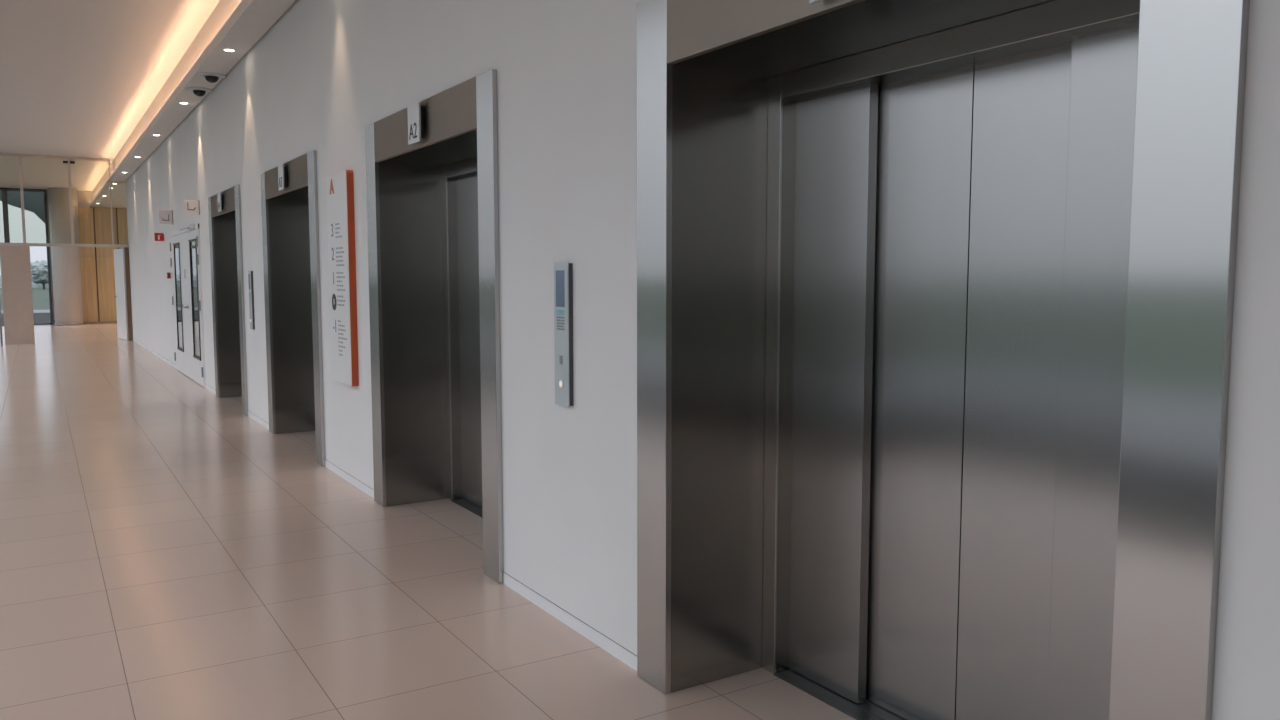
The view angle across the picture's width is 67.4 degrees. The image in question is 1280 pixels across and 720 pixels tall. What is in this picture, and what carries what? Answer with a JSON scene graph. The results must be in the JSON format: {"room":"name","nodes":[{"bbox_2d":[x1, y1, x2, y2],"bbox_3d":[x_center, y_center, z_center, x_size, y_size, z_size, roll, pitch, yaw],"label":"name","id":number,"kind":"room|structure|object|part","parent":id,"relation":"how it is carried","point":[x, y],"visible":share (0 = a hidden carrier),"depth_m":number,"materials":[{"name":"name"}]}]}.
{"room":"lobby","nodes":[
{"label":"lobby","id":0,"kind":"room"},
{"bbox_2d":[48,187,83,325],"bbox_3d":[-18.338,-3.285,30.682,0.830,4.329,0.830,-3,6,-32],"label":"round column","id":1,"kind":"structure","parent":0,"point":[66,261],"depth_m":30.39,"materials":[{"name":"concrete"}]},
{"bbox_2d":[0,153,132,344],"bbox_3d":[-13.881,-2.546,22.193,3.656,4.328,0.151,-3,6,-31],"label":"glass wall","id":2,"kind":"structure","parent":0,"point":[15,263],"depth_m":22.02,"materials":[{"name":"grey metal"}]},
{"bbox_3d":[-14.585,-1.470,21.852,0.040,2.245,0.040,-3,6,-32],"label":"door post","id":3,"kind":"part","parent":2,"relation":"part of","materials":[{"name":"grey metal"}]},
{"bbox_3d":[-14.287,-1.487,22.038,0.575,2.245,0.140,-3,6,-32],"label":"solid panel","id":4,"kind":"part","parent":2,"relation":"part of","materials":[{"name":"white paint"}]},
{"bbox_3d":[-14.028,-4.665,21.925,3.320,0.058,0.060,-3,6,-32],"label":"rail","id":5,"kind":"part","parent":2,"relation":"part of","materials":[{"name":"white metal"}]},
{"bbox_2d":[114,249,127,339],"bbox_3d":[-12.794,-1.618,23.619,0.101,2.210,1.000,-4,7,-40],"label":"door","id":6,"kind":"structure","parent":2,"relation":"in","point":[119,259],"depth_m":23.57,"materials":[{"name":"white paint"}]},
{"bbox_2d":[46,189,126,321],"bbox_3d":[-17.874,-3.381,31.772,2.830,4.330,0.120,-3,6,-32],"label":"wall","id":7,"kind":"structure","parent":0,"point":[84,198],"depth_m":31.26,"materials":[{"name":"paint"}]},
{"bbox_2d":[4,188,52,324],"bbox_3d":[-19.520,-3.285,30.684,1.120,4.330,0.120,-3,6,-32],"label":"window","id":8,"kind":"structure","parent":7,"relation":"in","point":[5,189],"depth_m":30.79,"materials":[{"name":"clear glass"}]},
{"bbox_2d":[78,207,127,323],"bbox_3d":[-17.586,-3.122,31.854,1.880,3.800,0.085,-3,6,-32],"label":"wall","id":9,"kind":"structure","parent":7,"relation":"attached to","point":[97,263],"depth_m":31.68,"materials":[{"name":"brown wood"}]},
{"bbox_3d":[-18.144,-4.174,31.426,0.480,1.630,0.060,-3,6,-32],"label":"panel","id":10,"kind":"part","parent":9,"relation":"part of","materials":[{"name":"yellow wood"}]},
{"bbox_3d":[-18.143,-2.276,31.592,0.480,2.040,0.060,-3,6,-32],"label":"panel","id":11,"kind":"part","parent":9,"relation":"part of","materials":[{"name":"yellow wood"}]},
{"bbox_3d":[-17.917,-3.134,31.645,0.040,3.740,0.085,-3,6,-32],"label":"post","id":12,"kind":"part","parent":9,"relation":"part of","materials":[{"name":"brown wood"}]},
{"bbox_3d":[-17.568,-3.358,31.851,1.830,0.070,0.075,-3,6,-32],"label":"rail","id":13,"kind":"part","parent":9,"relation":"part of","materials":[{"name":"wood"}]},
{"bbox_3d":[-17.644,-4.201,31.739,0.620,1.630,0.060,-3,6,-32],"label":"panel","id":14,"kind":"part","parent":9,"relation":"part of","materials":[{"name":"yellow wood"}]},
{"bbox_3d":[-17.643,-2.304,31.904,0.620,2.040,0.060,-3,6,-32],"label":"panel","id":15,"kind":"part","parent":9,"relation":"part of","materials":[{"name":"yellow wood"}]},
{"bbox_3d":[-17.358,-3.165,31.995,0.040,3.740,0.085,-3,6,-32],"label":"post","id":16,"kind":"part","parent":9,"relation":"part of","materials":[{"name":"brown wood"}]},
{"bbox_3d":[-17.073,-4.233,32.096,0.650,1.630,0.060,-3,6,-32],"label":"panel","id":17,"kind":"part","parent":9,"relation":"part of","materials":[{"name":"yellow wood"}]},
{"bbox_2d":[0,0,219,190],"bbox_3d":[-7.019,-3.966,12.073,5.340,0.250,44.820,-3,6,-32],"label":"ceiling","id":18,"kind":"structure","parent":0,"point":[77,77],"depth_m":13.24,"materials":[{"name":"paint"}]},
{"bbox_2d":[0,323,855,719],"bbox_3d":[-7.016,0.622,12.474,5.340,0.300,44.820,-3,6,-32],"label":"floor","id":19,"kind":"structure","parent":0,"point":[166,554],"depth_m":4.77,"materials":[{"name":"tile"}]},
{"bbox_2d":[0,187,6,325],"bbox_3d":[-20.427,-3.235,30.118,1.020,4.330,0.120,-3,6,-32],"label":"window","id":20,"kind":"structure","parent":19,"relation":"on","point":[2,189],"depth_m":30.21,"materials":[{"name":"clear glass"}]},
{"bbox_2d":[125,0,1279,719],"bbox_3d":[-2.792,-1.398,8.962,1.012,4.330,34.300,-3,6,-32],"label":"wall","id":21,"kind":"structure","parent":0,"point":[325,71],"depth_m":4.31,"materials":[{"name":"white paint"}]},
{"bbox_2d":[154,233,163,240],"bbox_3d":[-8.385,-2.146,16.751,0.148,0.139,0.024,-3,6,-32],"label":"fire extinguisher sign","id":22,"kind":"object","parent":21,"relation":"attached to","point":[158,236],"visible":1,"depth_m":16.75,"materials":[{"name":"red plastic"}]},
{"bbox_2d":[159,210,172,223],"bbox_3d":[-7.665,-2.310,15.531,0.205,0.228,0.024,-3,6,-32],"label":"sign","id":23,"kind":"object","parent":21,"relation":"attached to","point":[165,216],"visible":1,"depth_m":15.52,"materials":[{"name":"grey metal"}]},
{"bbox_2d":[167,272,172,278],"bbox_3d":[-7.840,-1.408,16.009,0.084,0.100,0.100,-3,6,-32],"label":"button","id":24,"kind":"object","parent":21,"relation":"attached to","point":[169,275],"visible":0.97,"depth_m":15.96,"materials":[{"name":"red plastic"}]},
{"bbox_2d":[170,234,186,375],"bbox_3d":[-7.385,-0.888,15.324,0.080,2.188,1.375,-3,6,-32],"label":"door","id":25,"kind":"structure","parent":21,"relation":"in","point":[176,262],"depth_m":15.34,"materials":[{"name":"white paint"}]},
{"bbox_3d":[-7.340,-1.006,15.303,0.008,1.650,0.678,-3,6,-32],"label":"glass pane","id":26,"kind":"part","parent":25,"relation":"part of","materials":[{"name":"clear glass"}]},
{"bbox_2d":[180,224,194,230],"bbox_3d":[-6.518,-1.900,13.818,0.087,0.060,0.970,-3,6,-32],"label":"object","id":27,"kind":"structure","parent":21,"relation":"in","point":[190,226],"depth_m":13.43,"materials":[{"name":"grey metal"}]},
{"bbox_2d":[171,224,205,387],"bbox_3d":[-6.898,-0.855,14.612,0.012,2.270,3.200,-3,6,-32],"label":"trim","id":28,"kind":"structure","parent":21,"relation":"attached to","point":[177,232],"depth_m":13.30,"materials":[{"name":"metal"}]},
{"bbox_2d":[184,200,199,214],"bbox_3d":[-6.075,-2.074,13.022,0.188,0.195,0.024,-3,6,-32],"label":"sign","id":29,"kind":"object","parent":21,"relation":"attached to","point":[190,206],"visible":1,"depth_m":13.02,"materials":[{"name":"grey metal"}]},
{"bbox_2d":[90,0,295,207],"bbox_3d":[-6.074,-3.639,12.744,0.302,0.520,44.500,-3,6,-32],"label":"ceiling cove","id":30,"kind":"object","parent":21,"relation":"attached to","point":[237,25],"depth_m":11.35,"materials":[{"name":"paint"}]},
{"bbox_2d":[182,229,203,386],"bbox_3d":[-6.559,-0.774,14.012,0.080,2.188,1.715,-3,6,-32],"label":"door","id":31,"kind":"structure","parent":21,"relation":"in","point":[190,245],"depth_m":13.97,"materials":[{"name":"white paint"}]},
{"bbox_3d":[-6.351,-0.869,13.733,0.008,1.650,0.678,-3,6,-32],"label":"glass pane","id":32,"kind":"part","parent":31,"relation":"part of","materials":[{"name":"clear glass"}]},
{"bbox_2d":[186,87,212,96],"bbox_3d":[-5.341,-3.239,11.641,0.300,0.086,0.300,-3,6,-32],"label":"security camera","id":33,"kind":"object","parent":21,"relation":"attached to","point":[198,91],"visible":1,"depth_m":11.58,"materials":[{"name":"black plastic"}]},
{"bbox_2d":[197,72,225,82],"bbox_3d":[-4.825,-3.167,10.822,0.300,0.086,0.300,-3,6,-32],"label":"security camera","id":34,"kind":"object","parent":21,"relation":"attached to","point":[211,77],"visible":1,"depth_m":10.76,"materials":[{"name":"black plastic"}]},
{"bbox_2d":[208,185,247,415],"bbox_3d":[-4.647,-0.734,11.644,0.700,2.550,2.116,-3,6,-32],"label":"entrance","id":35,"kind":"object","parent":21,"relation":"attached to","point":[225,227],"visible":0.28,"depth_m":12.23,"materials":[{"name":"metal"}]},
{"bbox_2d":[217,192,222,211],"bbox_3d":[-4.955,-1.863,11.342,0.036,0.220,0.192,-3,6,-32],"label":"sign","id":36,"kind":"object","parent":35,"relation":"attached to","point":[219,195],"visible":1,"depth_m":11.29,"materials":[{"name":"white plastic"}]},
{"bbox_2d":[223,49,235,51],"bbox_3d":[-4.118,-3.106,9.626,0.120,0.009,0.120,-3,6,-32],"label":"recessed light","id":37,"kind":"object","parent":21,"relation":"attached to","point":[227,50],"visible":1,"depth_m":9.63,"materials":[{"name":"white"}]},
{"bbox_2d":[248,271,254,329],"bbox_3d":[-4.109,-0.633,10.155,0.032,0.620,0.128,-3,6,-32],"label":"panel","id":38,"kind":"object","parent":21,"relation":"attached to","point":[250,273],"visible":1,"depth_m":10.12,"materials":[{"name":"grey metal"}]},
{"bbox_2d":[260,150,324,466],"bbox_3d":[-2.857,-0.487,8.800,0.700,2.550,2.116,-3,6,-32],"label":"elevator","id":39,"kind":"object","parent":21,"relation":"attached to","point":[290,224],"visible":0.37,"depth_m":9.41,"materials":[{"name":"metal"}]},
{"bbox_2d":[278,164,286,190],"bbox_3d":[-3.164,-1.615,8.498,0.036,0.220,0.192,-3,6,-32],"label":"sign","id":40,"kind":"object","parent":39,"relation":"attached to","point":[281,169],"visible":1,"depth_m":8.45,"materials":[{"name":"white plastic"}]},
{"bbox_2d":[326,170,358,385],"bbox_3d":[-2.194,-0.596,7.068,0.055,1.540,0.550,-3,6,-32],"label":"sign","id":41,"kind":"object","parent":21,"relation":"attached to","point":[339,185],"visible":1,"depth_m":6.96,"materials":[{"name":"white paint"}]},
{"bbox_2d":[133,338,636,670],"bbox_3d":[-3.221,0.753,8.879,0.004,0.058,34.296,-3,6,-32],"label":"baseboard","id":42,"kind":"structure","parent":21,"relation":"attached to","point":[605,643],"depth_m":4.43,"materials":[{"name":"white paint"}]},
{"bbox_2d":[365,69,502,583],"bbox_3d":[-0.979,-0.227,5.818,0.700,2.550,2.116,-3,6,-32],"label":"elevator","id":43,"kind":"object","parent":21,"relation":"attached to","point":[433,202],"visible":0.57,"depth_m":6.42,"materials":[{"name":"metal"}]},
{"bbox_2d":[407,102,422,144],"bbox_3d":[-1.287,-1.356,5.516,0.036,0.220,0.192,-3,6,-32],"label":"sign","id":44,"kind":"object","parent":43,"relation":"attached to","point":[415,112],"visible":1,"depth_m":5.48,"materials":[{"name":"white plastic"}]},
{"bbox_3d":[-0.797,1.027,6.068,0.245,0.008,1.524,-3,6,-32],"label":"sill","id":45,"kind":"part","parent":43,"relation":"part of","materials":[{"name":"metal"}]},
{"bbox_3d":[-1.122,-0.119,6.446,0.042,2.202,0.376,-3,6,-32],"label":"door panel","id":46,"kind":"part","parent":43,"relation":"part of","materials":[{"name":"metal"}]},
{"bbox_2d":[554,262,573,406],"bbox_3d":[-0.331,-0.112,4.154,0.032,0.620,0.128,-3,6,-32],"label":"panel","id":47,"kind":"object","parent":21,"relation":"attached to","point":[563,271],"visible":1,"depth_m":4.13,"materials":[{"name":"silver metal"}]},
{"bbox_2d":[637,0,1249,719],"bbox_3d":[0.847,0.025,2.918,0.700,2.550,2.116,-3,6,-32],"label":"elevator","id":48,"kind":"object","parent":21,"relation":"attached to","point":[935,298],"visible":0.97,"depth_m":3.10,"materials":[{"name":"metal"}]},
{"bbox_2d":[809,0,821,3],"bbox_3d":[0.539,-1.104,2.617,0.036,0.220,0.192,-3,6,-32],"label":"sign","id":49,"kind":"object","parent":48,"relation":"attached to","point":[810,1],"visible":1,"depth_m":2.69,"materials":[{"name":"white plastic"}]},
{"bbox_3d":[0.704,0.133,3.546,0.042,2.202,0.376,-3,6,-32],"label":"door panel","id":50,"kind":"part","parent":48,"relation":"part of","materials":[{"name":"metal"}]},
{"bbox_3d":[1.029,1.279,3.168,0.245,0.008,1.524,-3,6,-32],"label":"sill","id":51,"kind":"part","parent":48,"relation":"part of","materials":[{"name":"metal"}]},
{"bbox_3d":[0.947,0.157,3.263,0.042,2.202,0.405,-3,6,-32],"label":"door panel","id":52,"kind":"part","parent":48,"relation":"part of","materials":[{"name":"metal"}]},
{"bbox_3d":[1.165,0.187,2.917,0.042,2.202,0.407,-3,6,-32],"label":"door panel","id":53,"kind":"part","parent":48,"relation":"part of","materials":[{"name":"metal"}]},
{"bbox_3d":[1.311,0.216,2.582,0.042,2.202,0.394,-3,6,-32],"label":"door panel","id":54,"kind":"part","parent":48,"relation":"part of","materials":[{"name":"metal"}]},
{"label":"outside","id":55,"kind":"structure","parent":0,"visible":0},
{"bbox_2d":[0,288,49,309],"bbox_3d":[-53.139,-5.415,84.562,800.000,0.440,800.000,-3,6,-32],"label":"ground","id":56,"kind":"structure","parent":55,"point":[40,296],"depth_m":73.33,"materials":[{"name":"green plant"}]},
{"bbox_2d":[0,275,48,287],"bbox_3d":[-91.387,-12.069,145.184,120.000,2.396,3.418,-3,6,-32],"label":"hedge","id":57,"kind":"object","parent":56,"relation":"on","point":[34,285],"visible":0.02,"depth_m":144.12,"materials":[{"name":"green plant"}]},
{"bbox_2d":[31,260,47,288],"bbox_3d":[-78.887,-11.303,127.130,3.241,3.917,3.303,-3,6,-32],"label":"tree","id":58,"kind":"object","parent":56,"relation":"on","point":[39,270],"visible":0.61,"depth_m":125.98,"materials":[{"name":"green plant"}]},
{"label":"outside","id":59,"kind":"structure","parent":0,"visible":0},
{"bbox_2d":[1,310,49,312],"bbox_3d":[22.586,0.643,11.612,69.500,0.088,115.500,-3,6,-32],"label":"path","id":60,"kind":"structure","parent":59,"point":[34,311],"depth_m":44.62,"materials":[{"name":"grey concrete"}]},
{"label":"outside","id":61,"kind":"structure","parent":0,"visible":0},
{"bbox_2d":[1,313,50,323],"bbox_3d":[25.990,0.707,10.798,64.600,0.098,110.500,-3,6,-32],"label":"terrace","id":62,"kind":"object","parent":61,"point":[38,317],"depth_m":37.85,"materials":[{"name":"grey concrete"}]},
{"bbox_2d":[0,190,44,222],"bbox_3d":[-21.022,-3.640,31.829,2.820,4.960,0.400,-3,6,-32],"label":"entrance canopy","id":63,"kind":"object","parent":62,"relation":"on","point":[33,201],"visible":0.22,"depth_m":31.92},
{"bbox_3d":[-13.981,-3.050,27.960,0.300,4.330,10.500,-3,6,-32],"label":"wall","id":64,"kind":"structure","parent":0,"visible":0},
{"bbox_2d":[100,182,126,207],"bbox_3d":[-14.581,-4.686,27.618,1.128,0.030,10.200,-3,6,-32],"label":"trim","id":65,"kind":"structure","parent":64,"relation":"attached to","point":[119,197],"depth_m":28.50,"materials":[{"name":"paint"}]}
]}

